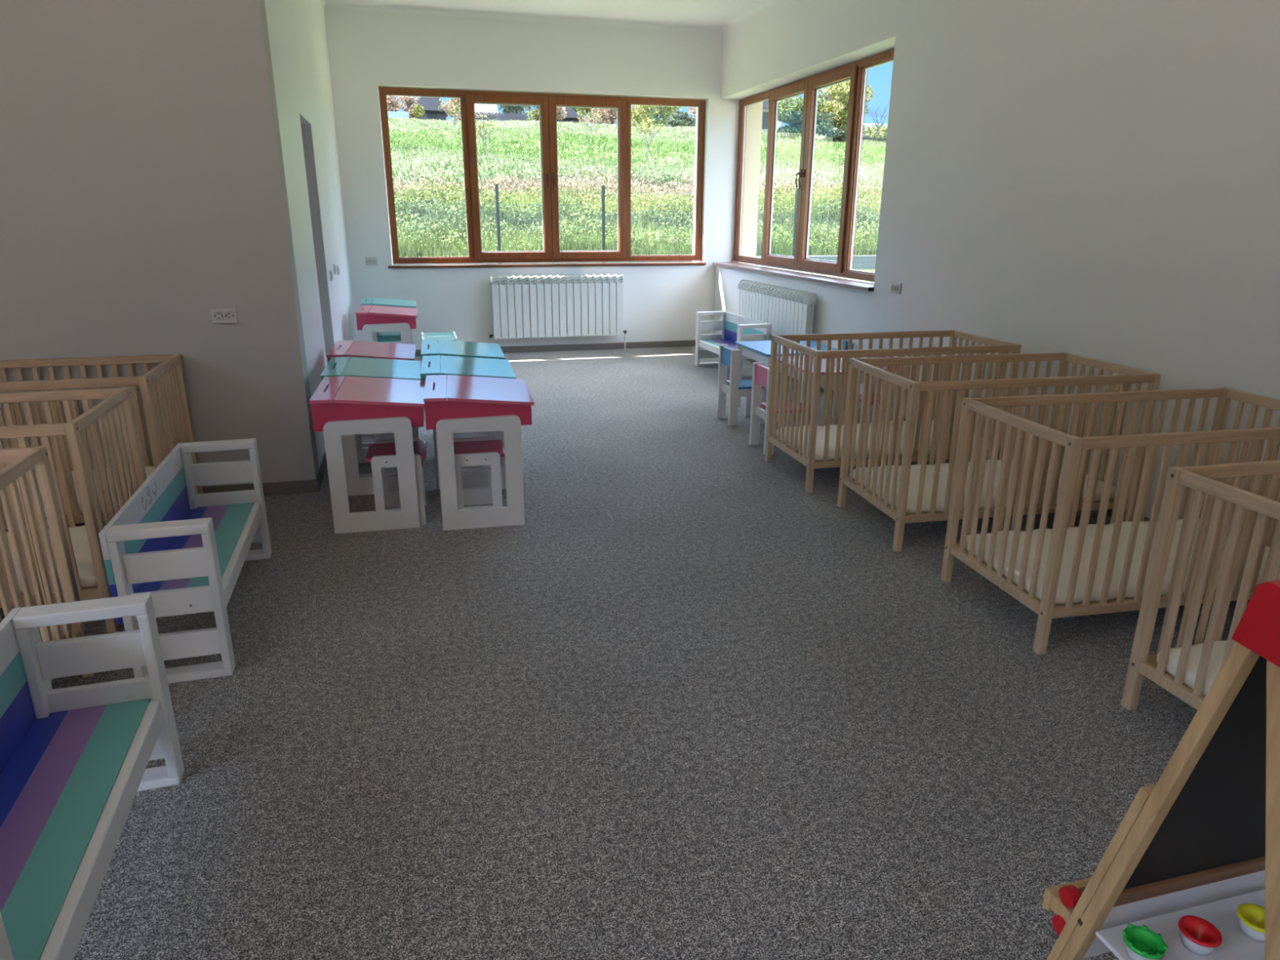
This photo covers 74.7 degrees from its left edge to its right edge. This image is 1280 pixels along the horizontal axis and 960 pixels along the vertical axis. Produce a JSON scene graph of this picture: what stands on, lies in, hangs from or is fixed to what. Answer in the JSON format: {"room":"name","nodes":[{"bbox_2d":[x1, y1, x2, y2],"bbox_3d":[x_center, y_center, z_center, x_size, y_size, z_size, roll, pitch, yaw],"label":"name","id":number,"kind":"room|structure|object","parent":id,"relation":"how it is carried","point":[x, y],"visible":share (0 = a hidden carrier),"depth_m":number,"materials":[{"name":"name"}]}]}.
{"room":"children's room","nodes":[
{"label":"children's room","id":0,"kind":"room"},
{"bbox_2d":[0,0,319,495],"bbox_3d":[-3.614,-1.436,3.806,3.731,3.376,0.212,-4,18,-14],"label":"wall","id":1,"kind":"structure","parent":0,"point":[143,188],"depth_m":4.08,"materials":[{"name":"paint"}]},
{"bbox_2d":[210,307,238,323],"bbox_3d":[-2.134,-0.844,4.301,0.122,0.078,0.018,-4,18,-14],"label":"wall socket","id":2,"kind":"object","parent":1,"relation":"attached to","point":[219,315],"visible":1,"depth_m":4.30,"materials":[{"name":"grey plastic"}]},
{"bbox_2d":[264,0,356,467],"bbox_3d":[-2.527,-2.251,6.388,0.200,3.376,4.452,-4,18,-14],"label":"wall","id":3,"kind":"structure","parent":0,"point":[297,31],"depth_m":5.92,"materials":[{"name":"white paint"}]},
{"bbox_2d":[315,450,327,490],"bbox_3d":[-1.970,-0.161,5.277,0.012,0.070,1.291,-4,18,-14],"label":"baseboard","id":4,"kind":"structure","parent":3,"relation":"attached to","point":[323,465],"depth_m":4.91,"materials":[{"name":"carpet"}]},
{"bbox_2d":[324,8,753,349],"bbox_3d":[-0.983,-3.136,9.195,4.712,3.376,0.430,-4,18,-14],"label":"wall","id":5,"kind":"structure","parent":0,"point":[368,51],"depth_m":8.77,"materials":[{"name":"paint"}]},
{"bbox_2d":[364,257,377,265],"bbox_3d":[-2.795,-2.275,8.715,0.120,0.085,0.018,-4,18,-14],"label":"wall socket","id":6,"kind":"object","parent":5,"relation":"attached to","point":[369,260],"visible":1,"depth_m":8.71,"materials":[{"name":"grey plastic"}]},
{"bbox_2d":[324,2,722,33],"bbox_3d":[-1.052,-4.643,8.436,4.024,0.045,0.045,-4,18,-14],"label":"trim","id":7,"kind":"structure","parent":5,"relation":"attached to","point":[329,5],"depth_m":8.40,"materials":[{"name":"white paint"}]},
{"bbox_2d":[378,86,705,263],"bbox_3d":[-0.949,-3.233,9.047,3.448,1.714,0.144,-4,18,-14],"label":"window","id":8,"kind":"structure","parent":5,"relation":"in","point":[548,104],"depth_m":9.01,"materials":[{"name":"brown wood"}]},
{"bbox_2d":[387,262,706,268],"bbox_3d":[-0.953,-2.374,9.258,3.516,0.026,0.127,-4,18,-14],"label":"trim","id":9,"kind":"structure","parent":5,"relation":"attached to","point":[661,263],"depth_m":9.19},
{"bbox_2d":[415,340,695,355],"bbox_3d":[-1.072,-1.485,9.457,4.024,0.070,0.012,-4,18,-14],"label":"baseboard","id":10,"kind":"structure","parent":5,"relation":"attached to","point":[673,343],"depth_m":9.59,"materials":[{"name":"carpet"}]},
{"bbox_2d":[488,273,626,349],"bbox_3d":[-0.906,-1.850,9.326,1.549,0.846,0.116,-4,18,-14],"label":"radiator","id":11,"kind":"object","parent":5,"relation":"attached to","point":[608,291],"visible":1,"depth_m":9.25,"materials":[{"name":"white metal"}]},
{"bbox_2d":[737,101,763,262],"bbox_3d":[1.109,-3.140,9.777,0.394,3.050,0.456,-4,18,-14],"label":"trim","id":12,"kind":"structure","parent":5,"relation":"attached to","point":[754,112],"depth_m":9.49,"materials":[{"name":"beige paint"}]},
{"bbox_2d":[327,0,766,27],"bbox_3d":[-1.162,-2.833,2.338,8.543,0.200,13.170,-4,18,-14],"label":"ceiling","id":13,"kind":"structure","parent":0,"point":[707,13],"depth_m":8.08,"materials":[{"name":"white paint"}]},
{"bbox_2d":[0,346,1250,959],"bbox_3d":[-1.179,0.551,3.414,8.543,0.150,13.170,-4,18,-14],"label":"floor","id":14,"kind":"structure","parent":0,"point":[701,704],"depth_m":2.56,"materials":[{"name":"carpet"}]},
{"bbox_2d":[0,445,94,681],"bbox_3d":[-2.360,0.414,2.267,1.249,0.795,0.660,-4,18,-14],"label":"cot","id":15,"kind":"object","parent":14,"relation":"on","point":[20,461],"visible":0.55,"depth_m":2.55,"materials":[{"name":"beige wood"}]},
{"bbox_2d":[39,624,64,641],"bbox_3d":[-2.361,0.597,2.325,1.174,0.075,0.595,-4,18,-14],"label":"mattress","id":16,"kind":"object","parent":15,"relation":"on","point":[61,625],"visible":0.02,"depth_m":2.65,"materials":[{"name":"beige fabric"}]},
{"bbox_2d":[0,386,146,632],"bbox_3d":[-2.630,0.136,3.138,1.249,0.795,0.660,-4,18,-15],"label":"cot","id":17,"kind":"object","parent":14,"relation":"on","point":[74,430],"visible":0.59,"depth_m":3.13,"materials":[{"name":"beige wood"}]},
{"bbox_2d":[5,525,105,594],"bbox_3d":[-2.630,0.318,3.196,1.174,0.075,0.595,-4,18,-14],"label":"mattress","id":18,"kind":"object","parent":17,"relation":"on","point":[79,539],"visible":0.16,"depth_m":3.18,"materials":[{"name":"beige fabric"}]},
{"bbox_2d":[0,593,184,959],"bbox_3d":[-1.250,0.726,1.716,0.308,0.545,1.110,-5,18,-17],"label":"bench","id":19,"kind":"object","parent":14,"relation":"on","point":[74,760],"visible":1,"depth_m":1.97,"materials":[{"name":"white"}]},
{"bbox_2d":[0,353,203,528],"bbox_3d":[-2.868,-0.125,3.956,1.249,0.795,0.660,-5,18,-15],"label":"cot","id":20,"kind":"object","parent":14,"relation":"on","point":[173,385],"visible":0.46,"depth_m":4.03,"materials":[{"name":"beige wood"}]},
{"bbox_2d":[35,466,155,516],"bbox_3d":[-2.869,0.057,4.014,1.174,0.075,0.595,-4,18,-14],"label":"mattress","id":21,"kind":"object","parent":20,"relation":"on","point":[148,469],"visible":0.09,"depth_m":3.99,"materials":[{"name":"beige fabric"}]},
{"bbox_2d":[98,438,271,683],"bbox_3d":[-1.675,0.250,3.207,0.308,0.545,1.110,-5,18,-16],"label":"bench","id":22,"kind":"object","parent":14,"relation":"on","point":[186,548],"visible":0.94,"depth_m":2.85,"materials":[{"name":"white paint"}]},
{"bbox_2d":[309,376,425,533],"bbox_3d":[-1.346,-0.157,4.298,0.514,0.662,0.604,-4,18,-13],"label":"school desk","id":23,"kind":"object","parent":14,"relation":"on","point":[343,407],"visible":0.96,"depth_m":4.04,"materials":[{"name":"red"}]},
{"bbox_2d":[320,356,421,477],"bbox_3d":[-1.523,-0.346,4.889,0.514,0.662,0.604,-4,18,-13],"label":"school desk","id":24,"kind":"object","parent":14,"relation":"on","point":[345,366],"visible":0.38,"depth_m":4.78,"materials":[{"name":"teal wood"}]},
{"bbox_2d":[326,340,416,447],"bbox_3d":[-1.723,-0.548,5.524,0.514,0.662,0.604,-4,18,-13],"label":"school desk","id":25,"kind":"object","parent":14,"relation":"on","point":[357,348],"visible":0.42,"depth_m":5.36,"materials":[{"name":"red"}]},
{"bbox_2d":[355,305,417,344],"bbox_3d":[-2.286,-1.239,7.688,0.514,0.662,0.604,-4,18,-13],"label":"school desk","id":26,"kind":"object","parent":14,"relation":"on","point":[371,319],"visible":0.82,"depth_m":7.36,"materials":[{"name":"red"}]},
{"bbox_2d":[360,297,416,308],"bbox_3d":[-2.484,-1.463,8.387,0.514,0.662,0.604,-4,18,-14],"label":"school desk","id":27,"kind":"object","parent":14,"relation":"on","point":[366,301],"visible":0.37,"depth_m":8.21,"materials":[{"name":"teal wood"}]},
{"bbox_2d":[377,331,400,342],"bbox_3d":[-2.445,-1.278,8.294,0.322,0.368,0.284,-4,18,-14],"label":"stool","id":28,"kind":"object","parent":14,"relation":"on","point":[388,336],"visible":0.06,"depth_m":8.14,"materials":[{"name":"teal wood"}]},
{"bbox_2d":[365,438,426,525],"bbox_3d":[-1.221,0.010,4.262,0.284,0.368,0.322,-4,18,-13],"label":"stool","id":29,"kind":"object","parent":14,"relation":"on","point":[381,455],"visible":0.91,"depth_m":4.14,"materials":[{"name":"red"}]},
{"bbox_2d":[373,426,419,472],"bbox_3d":[-1.400,-0.179,4.852,0.284,0.368,0.322,-4,18,-13],"label":"stool","id":30,"kind":"object","parent":14,"relation":"on","point":[376,437],"visible":0.12,"depth_m":4.69,"materials":[{"name":"teal"}]},
{"bbox_2d":[421,331,455,336],"bbox_3d":[-1.974,-1.265,8.257,0.322,0.368,0.284,-4,18,-14],"label":"stool","id":31,"kind":"object","parent":14,"relation":"on","point":[428,334],"visible":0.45,"depth_m":8.20,"materials":[{"name":"teal wood"}]},
{"bbox_2d":[422,334,457,341],"bbox_3d":[-1.902,-1.181,7.995,0.322,0.368,0.284,-4,18,-14],"label":"stool","id":32,"kind":"object","parent":14,"relation":"on","point":[454,337],"visible":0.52,"depth_m":7.94,"materials":[{"name":"teal wood"}]},
{"bbox_2d":[420,339,505,359],"bbox_3d":[-1.166,-0.565,5.583,0.514,0.662,0.604,-4,18,-13],"label":"school desk","id":33,"kind":"object","parent":14,"relation":"on","point":[428,347],"visible":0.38,"depth_m":5.43,"materials":[{"name":"teal wood"}]},
{"bbox_2d":[453,431,478,438],"bbox_3d":[-1.171,-0.397,5.543,0.284,0.368,0.322,-4,18,-13],"label":"stool","id":34,"kind":"object","parent":14,"relation":"on","point":[462,435],"visible":0.02,"depth_m":5.72,"materials":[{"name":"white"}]},
{"bbox_2d":[419,355,515,489],"bbox_3d":[-1.002,-0.362,4.950,0.514,0.662,0.604,-4,18,-12],"label":"school desk","id":35,"kind":"object","parent":14,"relation":"on","point":[438,364],"visible":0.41,"depth_m":4.76,"materials":[{"name":"teal wood"}]},
{"bbox_2d":[453,431,488,471],"bbox_3d":[-1.009,-0.193,4.904,0.284,0.368,0.322,-4,18,-13],"label":"stool","id":36,"kind":"object","parent":14,"relation":"on","point":[481,434],"visible":0.03,"depth_m":4.80,"materials":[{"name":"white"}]},
{"bbox_2d":[423,374,533,530],"bbox_3d":[-0.827,-0.169,4.346,0.514,0.662,0.604,-4,18,-12],"label":"school desk","id":37,"kind":"object","parent":14,"relation":"on","point":[453,404],"visible":0.97,"depth_m":4.08,"materials":[{"name":"red"}]},
{"bbox_2d":[453,436,504,509],"bbox_3d":[-0.837,0.001,4.297,0.284,0.368,0.322,-4,18,-12],"label":"stool","id":38,"kind":"object","parent":14,"relation":"on","point":[468,451],"visible":0.68,"depth_m":4.18,"materials":[{"name":"red"}]},
{"bbox_2d":[694,311,771,376],"bbox_3d":[0.878,-1.296,8.107,0.308,0.545,1.110,-5,18,-16],"label":"bench","id":39,"kind":"object","parent":14,"relation":"on","point":[733,327],"visible":0.69,"depth_m":8.39,"materials":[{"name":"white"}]},
{"bbox_2d":[716,344,765,426],"bbox_3d":[0.762,-0.715,6.255,0.285,0.560,0.272,-4,18,-14],"label":"child chair","id":40,"kind":"object","parent":14,"relation":"on","point":[735,388],"visible":0.78,"depth_m":6.18,"materials":[{"name":"white paint"}]},
{"bbox_2d":[749,362,806,454],"bbox_3d":[0.915,-0.479,5.514,0.285,0.560,0.272,-4,18,-14],"label":"child chair","id":41,"kind":"object","parent":14,"relation":"on","point":[761,373],"visible":0.38,"depth_m":5.52,"materials":[{"name":"white paint"}]},
{"bbox_2d":[734,340,840,422],"bbox_3d":[1.151,-0.789,6.566,0.638,0.516,0.655,-4,18,-14],"label":"table","id":42,"kind":"object","parent":14,"relation":"on","point":[758,351],"visible":0.38,"depth_m":6.48,"materials":[{"name":"blue wood"}]},
{"bbox_2d":[769,355,896,425],"bbox_3d":[1.330,-0.568,5.875,0.650,0.516,0.660,-4,18,-14],"label":"table","id":43,"kind":"object","parent":14,"relation":"on","point":[824,360],"visible":0.06,"depth_m":5.61,"materials":[{"name":"pink"}]},
{"bbox_2d":[819,339,862,413],"bbox_3d":[1.515,-0.785,6.488,0.285,0.560,0.272,-3,18,-9],"label":"child chair","id":44,"kind":"object","parent":14,"relation":"on","point":[844,342],"visible":0.14,"depth_m":6.45,"materials":[{"name":"white paint"}]},
{"bbox_2d":[858,356,897,422],"bbox_3d":[1.626,-0.566,5.801,0.285,0.560,0.272,-10,20,-30],"label":"child chair","id":45,"kind":"object","parent":14,"relation":"on","point":[873,384],"visible":0.02,"depth_m":5.78,"materials":[{"name":"white paint"}]},
{"bbox_2d":[764,329,1021,493],"bbox_3d":[1.474,-0.443,5.023,1.249,0.795,0.660,-4,18,-13],"label":"cot","id":46,"kind":"object","parent":14,"relation":"on","point":[991,345],"visible":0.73,"depth_m":4.81,"materials":[{"name":"brown wood"}]},
{"bbox_2d":[776,419,989,461],"bbox_3d":[1.473,-0.261,5.081,1.174,0.075,0.594,-4,18,-13],"label":"mattress","id":47,"kind":"object","parent":46,"relation":"on","point":[820,433],"visible":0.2,"depth_m":4.90,"materials":[{"name":"beige fabric"}]},
{"bbox_2d":[837,351,1160,551],"bbox_3d":[1.735,-0.176,4.188,1.249,0.795,0.660,-3,18,-11],"label":"cot","id":48,"kind":"object","parent":14,"relation":"on","point":[1126,375],"visible":0.67,"depth_m":3.97,"materials":[{"name":"beige wood"}]},
{"bbox_2d":[853,458,1115,513],"bbox_3d":[1.734,0.006,4.246,1.174,0.075,0.595,-3,18,-11],"label":"mattress","id":49,"kind":"object","parent":48,"relation":"on","point":[915,469],"visible":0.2,"depth_m":4.08,"materials":[{"name":"beige fabric"}]},
{"bbox_2d":[940,386,1279,654],"bbox_3d":[1.964,0.112,3.285,1.249,0.795,0.660,-3,18,-11],"label":"cot","id":50,"kind":"object","parent":14,"relation":"on","point":[1046,608],"visible":0.78,"depth_m":3.06,"materials":[{"name":"beige wood"}]},
{"bbox_2d":[964,518,1279,604],"bbox_3d":[1.964,0.295,3.343,1.174,0.075,0.594,-3,18,-11],"label":"mattress","id":51,"kind":"object","parent":50,"relation":"on","point":[1072,532],"visible":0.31,"depth_m":3.22,"materials":[{"name":"beige fabric"}]},
{"bbox_2d":[1042,579,1279,959],"bbox_3d":[1.027,0.611,1.241,0.572,1.071,0.538,-4,18,-14],"label":"easel","id":52,"kind":"object","parent":14,"relation":"on","point":[1202,841],"visible":1,"depth_m":1.26,"materials":[{"name":"brown wood"}]},
{"bbox_2d":[1042,877,1090,922],"bbox_3d":[0.970,0.706,1.488,0.552,0.040,0.058,-4,18,-14],"label":"chalk tray","id":53,"kind":"object","parent":52,"relation":"on","point":[1052,900],"depth_m":1.42,"materials":[{"name":"brown wood"}]},
{"bbox_2d":[1122,923,1168,959],"bbox_3d":[0.775,0.720,1.290,0.060,0.034,0.060,-4,18,-14],"label":"cup","id":54,"kind":"object","parent":52,"relation":"on","point":[1141,943],"visible":1,"depth_m":1.29,"materials":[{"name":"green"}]},
{"bbox_2d":[1095,888,1265,959],"bbox_3d":[1.017,0.748,1.276,0.518,0.008,0.284,-4,18,-14],"label":"shelf","id":55,"kind":"object","parent":52,"relation":"attached to","point":[1219,908],"depth_m":1.36,"materials":[{"name":"grey plastic"}]},
{"bbox_2d":[1177,915,1222,955],"bbox_3d":[0.873,0.715,1.310,0.059,0.032,0.059,-4,18,-14],"label":"cup","id":56,"kind":"object","parent":52,"relation":"on","point":[1199,936],"visible":1,"depth_m":1.31,"materials":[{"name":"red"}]},
{"bbox_2d":[1235,902,1265,942],"bbox_3d":[0.983,0.708,1.334,0.059,0.032,0.059,-4,18,-14],"label":"cup","id":57,"kind":"object","parent":52,"relation":"on","point":[1251,917],"visible":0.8,"depth_m":1.34,"materials":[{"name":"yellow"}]},
{"bbox_2d":[1120,459,1279,710],"bbox_3d":[2.220,0.397,2.394,1.249,0.795,0.660,-4,18,-13],"label":"cot","id":58,"kind":"object","parent":14,"relation":"on","point":[1202,479],"visible":0.77,"depth_m":2.46,"materials":[{"name":"beige wood"}]},
{"bbox_2d":[1156,640,1226,696],"bbox_3d":[2.219,0.579,2.452,1.174,0.075,0.594,-4,18,-13],"label":"mattress","id":59,"kind":"object","parent":58,"relation":"on","point":[1219,647],"visible":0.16,"depth_m":2.50,"materials":[{"name":"beige fabric"}]},
{"bbox_2d":[713,0,1279,530],"bbox_3d":[2.727,-1.406,3.811,0.488,3.376,12.420,-4,18,-14],"label":"wall","id":60,"kind":"structure","parent":0,"point":[1099,180],"depth_m":4.45,"materials":[{"name":"paint"}]},
{"bbox_2d":[720,0,781,33],"bbox_3d":[2.477,-2.973,3.240,0.045,0.045,12.420,-4,18,-14],"label":"trim","id":61,"kind":"structure","parent":60,"relation":"attached to","point":[767,3],"depth_m":8.23,"materials":[{"name":"white paint"}]},
{"bbox_2d":[736,279,817,340],"bbox_3d":[1.289,-1.456,8.135,0.116,0.838,1.737,-4,18,-14],"label":"radiator","id":62,"kind":"object","parent":60,"relation":"attached to","point":[788,311],"visible":0.72,"depth_m":7.86,"materials":[{"name":"white metal"}]},
{"bbox_2d":[712,262,874,291],"bbox_3d":[1.419,-1.990,8.077,0.269,0.031,3.539,-4,18,-14],"label":"trim","id":63,"kind":"structure","parent":60,"relation":"attached to","point":[864,286],"depth_m":7.65,"materials":[{"name":"white plastic"}]},
{"bbox_2d":[733,48,893,281],"bbox_3d":[1.546,-2.839,7.849,0.144,1.714,3.531,-4,18,-14],"label":"window","id":64,"kind":"structure","parent":60,"relation":"in","point":[856,72],"depth_m":7.73,"materials":[{"name":"brown wood"}]},
{"bbox_2d":[890,281,902,293],"bbox_3d":[1.868,-1.403,6.125,0.018,0.078,0.130,-4,18,-14],"label":"wall socket","id":65,"kind":"object","parent":60,"relation":"attached to","point":[895,287],"visible":1,"depth_m":6.11,"materials":[{"name":"grey plastic"}]},
{"bbox_2d":[745,359,1149,521],"bbox_3d":[2.477,0.188,4.250,0.012,0.070,12.420,-4,18,-14],"label":"baseboard","id":66,"kind":"structure","parent":60,"relation":"attached to","point":[1109,512],"depth_m":5.28,"materials":[{"name":"wood"}]},
{"label":"outside","id":67,"kind":"structure","parent":0,"visible":0},
{"bbox_2d":[387,115,886,281],"bbox_3d":[10.737,-26.514,70.883,120.000,10.545,120.600,-4,18,-14],"label":"ground","id":68,"kind":"structure","parent":67,"point":[517,144],"depth_m":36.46,"materials":[{"name":"green plant"}]},
{"bbox_2d":[386,95,399,111],"bbox_3d":[-24.185,-36.135,81.684,1.981,3.218,1.942,-4,18,-14],"label":"tree","id":69,"kind":"object","parent":68,"relation":"on","point":[393,104],"visible":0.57,"depth_m":81.10,"materials":[{"name":"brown plant"}]},
{"bbox_2d":[387,111,408,118],"bbox_3d":[-22.943,-32.750,75.452,4.160,0.850,0.060,-4,18,-14],"label":"fence","id":70,"kind":"object","parent":68,"relation":"on","point":[390,113],"visible":0.26,"depth_m":75.67,"materials":[{"name":"white"}]},
{"bbox_2d":[398,95,420,119],"bbox_3d":[-21.433,-34.726,78.686,2.242,2.879,2.227,-4,18,-14],"label":"tree","id":71,"kind":"object","parent":68,"relation":"on","point":[411,103],"visible":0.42,"depth_m":78.20,"materials":[{"name":"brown plant"}]},
{"bbox_2d":[411,103,425,119],"bbox_3d":[-19.855,-32.794,75.202,1.185,1.845,1.093,-4,18,-14],"label":"tree","id":72,"kind":"object","parent":68,"relation":"on","point":[418,110],"visible":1,"depth_m":74.92,"materials":[{"name":"green plant"}]},
{"bbox_2d":[417,96,448,120],"bbox_3d":[-19.873,-35.017,79.411,3.300,4.000,5.700,-4,18,-14],"label":"house","id":73,"kind":"structure","parent":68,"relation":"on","point":[430,104],"depth_m":76.94,"materials":[{"name":"grey stone"}]},
{"bbox_2d":[438,97,461,134],"bbox_3d":[-10.908,-21.402,49.603,1.574,2.407,1.974,9,20,25],"label":"young tree","id":74,"kind":"object","parent":68,"relation":"on","point":[455,120],"visible":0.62,"depth_m":49.65,"materials":[{"name":"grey plant"}]},
{"bbox_2d":[442,97,479,120],"bbox_3d":[-16.339,-33.740,76.165,3.189,2.924,2.932,-4,18,-14],"label":"tree","id":75,"kind":"object","parent":68,"relation":"on","point":[448,108],"visible":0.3,"depth_m":75.78,"materials":[{"name":"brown plant"}]},
{"bbox_2d":[453,103,497,120],"bbox_3d":[-16.438,-36.190,83.812,4.100,3.200,4.700,-4,18,-14],"label":"house","id":76,"kind":"structure","parent":68,"relation":"on","point":[484,108],"depth_m":82.74,"materials":[{"name":"grey"}]},
{"bbox_2d":[475,108,500,157],"bbox_3d":[-6.209,-13.501,33.016,1.439,2.174,0.959,13,22,35],"label":"young tree","id":77,"kind":"object","parent":68,"relation":"on","point":[478,133],"visible":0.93,"depth_m":32.85,"materials":[{"name":"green plant"}]},
{"bbox_2d":[475,111,526,121],"bbox_3d":[-13.051,-33.444,77.526,5.200,1.110,0.100,-4,18,-14],"label":"fence","id":78,"kind":"object","parent":68,"relation":"on","point":[491,115],"visible":0.56,"depth_m":77.50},
{"bbox_2d":[497,104,531,119],"bbox_3d":[-12.665,-37.007,84.610,3.436,3.208,3.654,-4,18,-14],"label":"tree","id":79,"kind":"object","parent":68,"relation":"on","point":[513,108],"visible":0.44,"depth_m":83.59,"materials":[{"name":"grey plant"}]},
{"bbox_2d":[525,106,539,121],"bbox_3d":[-9.570,-34.810,78.594,2.573,3.326,2.310,-4,18,-14],"label":"tree","id":80,"kind":"object","parent":68,"relation":"on","point":[535,114],"visible":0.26,"depth_m":78.57,"materials":[{"name":"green plant"}]},
{"bbox_2d":[556,106,582,123],"bbox_3d":[-7.486,-35.809,83.746,2.900,2.600,3.700,-4,18,-14],"label":"house","id":81,"kind":"structure","parent":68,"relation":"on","point":[571,115],"depth_m":82.10,"materials":[{"name":"grey stone"}]},
{"bbox_2d":[575,107,601,142],"bbox_3d":[-2.947,-19.986,47.438,1.627,2.162,0.926,-8,20,-25],"label":"young tree","id":82,"kind":"object","parent":68,"relation":"on","point":[581,113],"visible":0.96,"depth_m":47.25,"materials":[{"name":"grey plant"}]},
{"bbox_2d":[579,107,609,124],"bbox_3d":[-4.443,-35.326,81.865,3.273,2.423,3.067,-4,18,-14],"label":"tree","id":83,"kind":"object","parent":68,"relation":"on","point":[604,112],"visible":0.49,"depth_m":81.18,"materials":[{"name":"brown plant"}]},
{"bbox_2d":[605,108,617,124],"bbox_3d":[-2.783,-36.411,83.262,3.005,3.404,3.170,-4,18,-14],"label":"tree","id":84,"kind":"object","parent":68,"relation":"on","point":[612,116],"visible":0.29,"depth_m":82.54,"materials":[{"name":"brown plant"}]},
{"bbox_2d":[392,255,875,270],"bbox_3d":[6.507,-4.520,17.583,38.000,0.400,0.180,-4,18,-14],"label":"kerb","id":85,"kind":"object","parent":68,"relation":"on","point":[832,258],"depth_m":16.69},
{"bbox_2d":[393,177,875,199],"bbox_3d":[0.931,-8.400,24.264,23.216,0.843,4.081,-4,18,-14],"label":"dry grass","id":86,"kind":"structure","parent":68,"relation":"on","point":[507,178],"depth_m":22.99,"materials":[{"name":"plant"}]},
{"bbox_2d":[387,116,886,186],"bbox_3d":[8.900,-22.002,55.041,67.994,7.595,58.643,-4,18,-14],"label":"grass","id":87,"kind":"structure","parent":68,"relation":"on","point":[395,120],"depth_m":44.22,"materials":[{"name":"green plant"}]},
{"bbox_2d":[393,183,880,273],"bbox_3d":[1.125,-4.446,15.205,14.690,1.650,0.050,-4,18,-14],"label":"wire fence","id":88,"kind":"object","parent":68,"relation":"on","point":[602,192],"visible":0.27,"depth_m":14.71,"materials":[{"name":"grey metal"}]},
{"bbox_2d":[392,164,882,257],"bbox_3d":[1.722,-6.892,21.154,23.111,2.111,10.238,-4,18,-14],"label":"grass","id":89,"kind":"structure","parent":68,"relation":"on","point":[402,244],"depth_m":18.26,"materials":[{"name":"green plant"}]},
{"bbox_2d":[631,104,660,126],"bbox_3d":[0.255,-35.446,80.292,3.726,3.845,3.760,-4,18,-14],"label":"tree","id":90,"kind":"object","parent":68,"relation":"on","point":[641,113],"visible":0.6,"depth_m":79.69,"materials":[{"name":"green plant"}]},
{"bbox_2d":[631,117,666,162],"bbox_3d":[0.460,-14.806,36.806,1.533,2.288,1.432,-4,18,-14],"label":"young tree","id":91,"kind":"object","parent":68,"relation":"on","point":[646,126],"visible":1,"depth_m":36.72,"materials":[{"name":"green plant"}]},
{"bbox_2d":[641,105,679,126],"bbox_3d":[1.705,-38.341,86.448,4.472,4.725,4.108,-4,18,-14],"label":"tree","id":92,"kind":"object","parent":68,"relation":"on","point":[655,116],"visible":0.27,"depth_m":86.06,"materials":[{"name":"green plant"}]},
{"bbox_2d":[648,106,681,127],"bbox_3d":[2.824,-39.693,90.977,3.775,4.507,3.715,-4,18,-14],"label":"tree","id":93,"kind":"object","parent":68,"relation":"on","point":[669,114],"visible":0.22,"depth_m":90.56,"materials":[{"name":"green plant"}]},
{"bbox_2d":[666,111,695,127],"bbox_3d":[4.266,-35.261,82.399,3.610,1.904,3.379,-4,18,-14],"label":"tree","id":94,"kind":"object","parent":68,"relation":"on","point":[682,120],"visible":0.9,"depth_m":81.76,"materials":[{"name":"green plant"}]},
{"bbox_2d":[761,99,781,131],"bbox_3d":[10.601,-33.532,76.540,3.500,4.600,5.700,-4,18,-14],"label":"house","id":95,"kind":"structure","parent":68,"relation":"on","point":[766,104],"depth_m":74.37,"materials":[{"name":"grey"}]},
{"bbox_2d":[776,96,834,139],"bbox_3d":[11.506,-25.836,60.114,4.720,3.231,4.510,-4,18,-14],"label":"tree","id":96,"kind":"object","parent":68,"relation":"on","point":[789,113],"visible":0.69,"depth_m":59.32,"materials":[{"name":"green plant"}]},
{"bbox_2d":[822,128,846,142],"bbox_3d":[13.972,-24.396,59.733,2.118,1.259,2.359,-4,18,-14],"label":"tree","id":97,"kind":"object","parent":68,"relation":"on","point":[837,135],"visible":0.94,"depth_m":59.16,"materials":[{"name":"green plant"}]},
{"bbox_2d":[816,80,874,136],"bbox_3d":[14.489,-26.708,61.093,4.758,4.559,4.039,-2,18,-8],"label":"tree","id":98,"kind":"object","parent":68,"relation":"on","point":[835,110],"visible":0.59,"depth_m":60.12,"materials":[{"name":"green plant"}]},
{"bbox_2d":[862,124,887,139],"bbox_3d":[19.369,-26.605,64.475,4.635,1.668,3.116,3,18,9],"label":"tree","id":99,"kind":"object","parent":68,"relation":"on","point":[882,131],"visible":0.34,"depth_m":64.30,"materials":[{"name":"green plant"}]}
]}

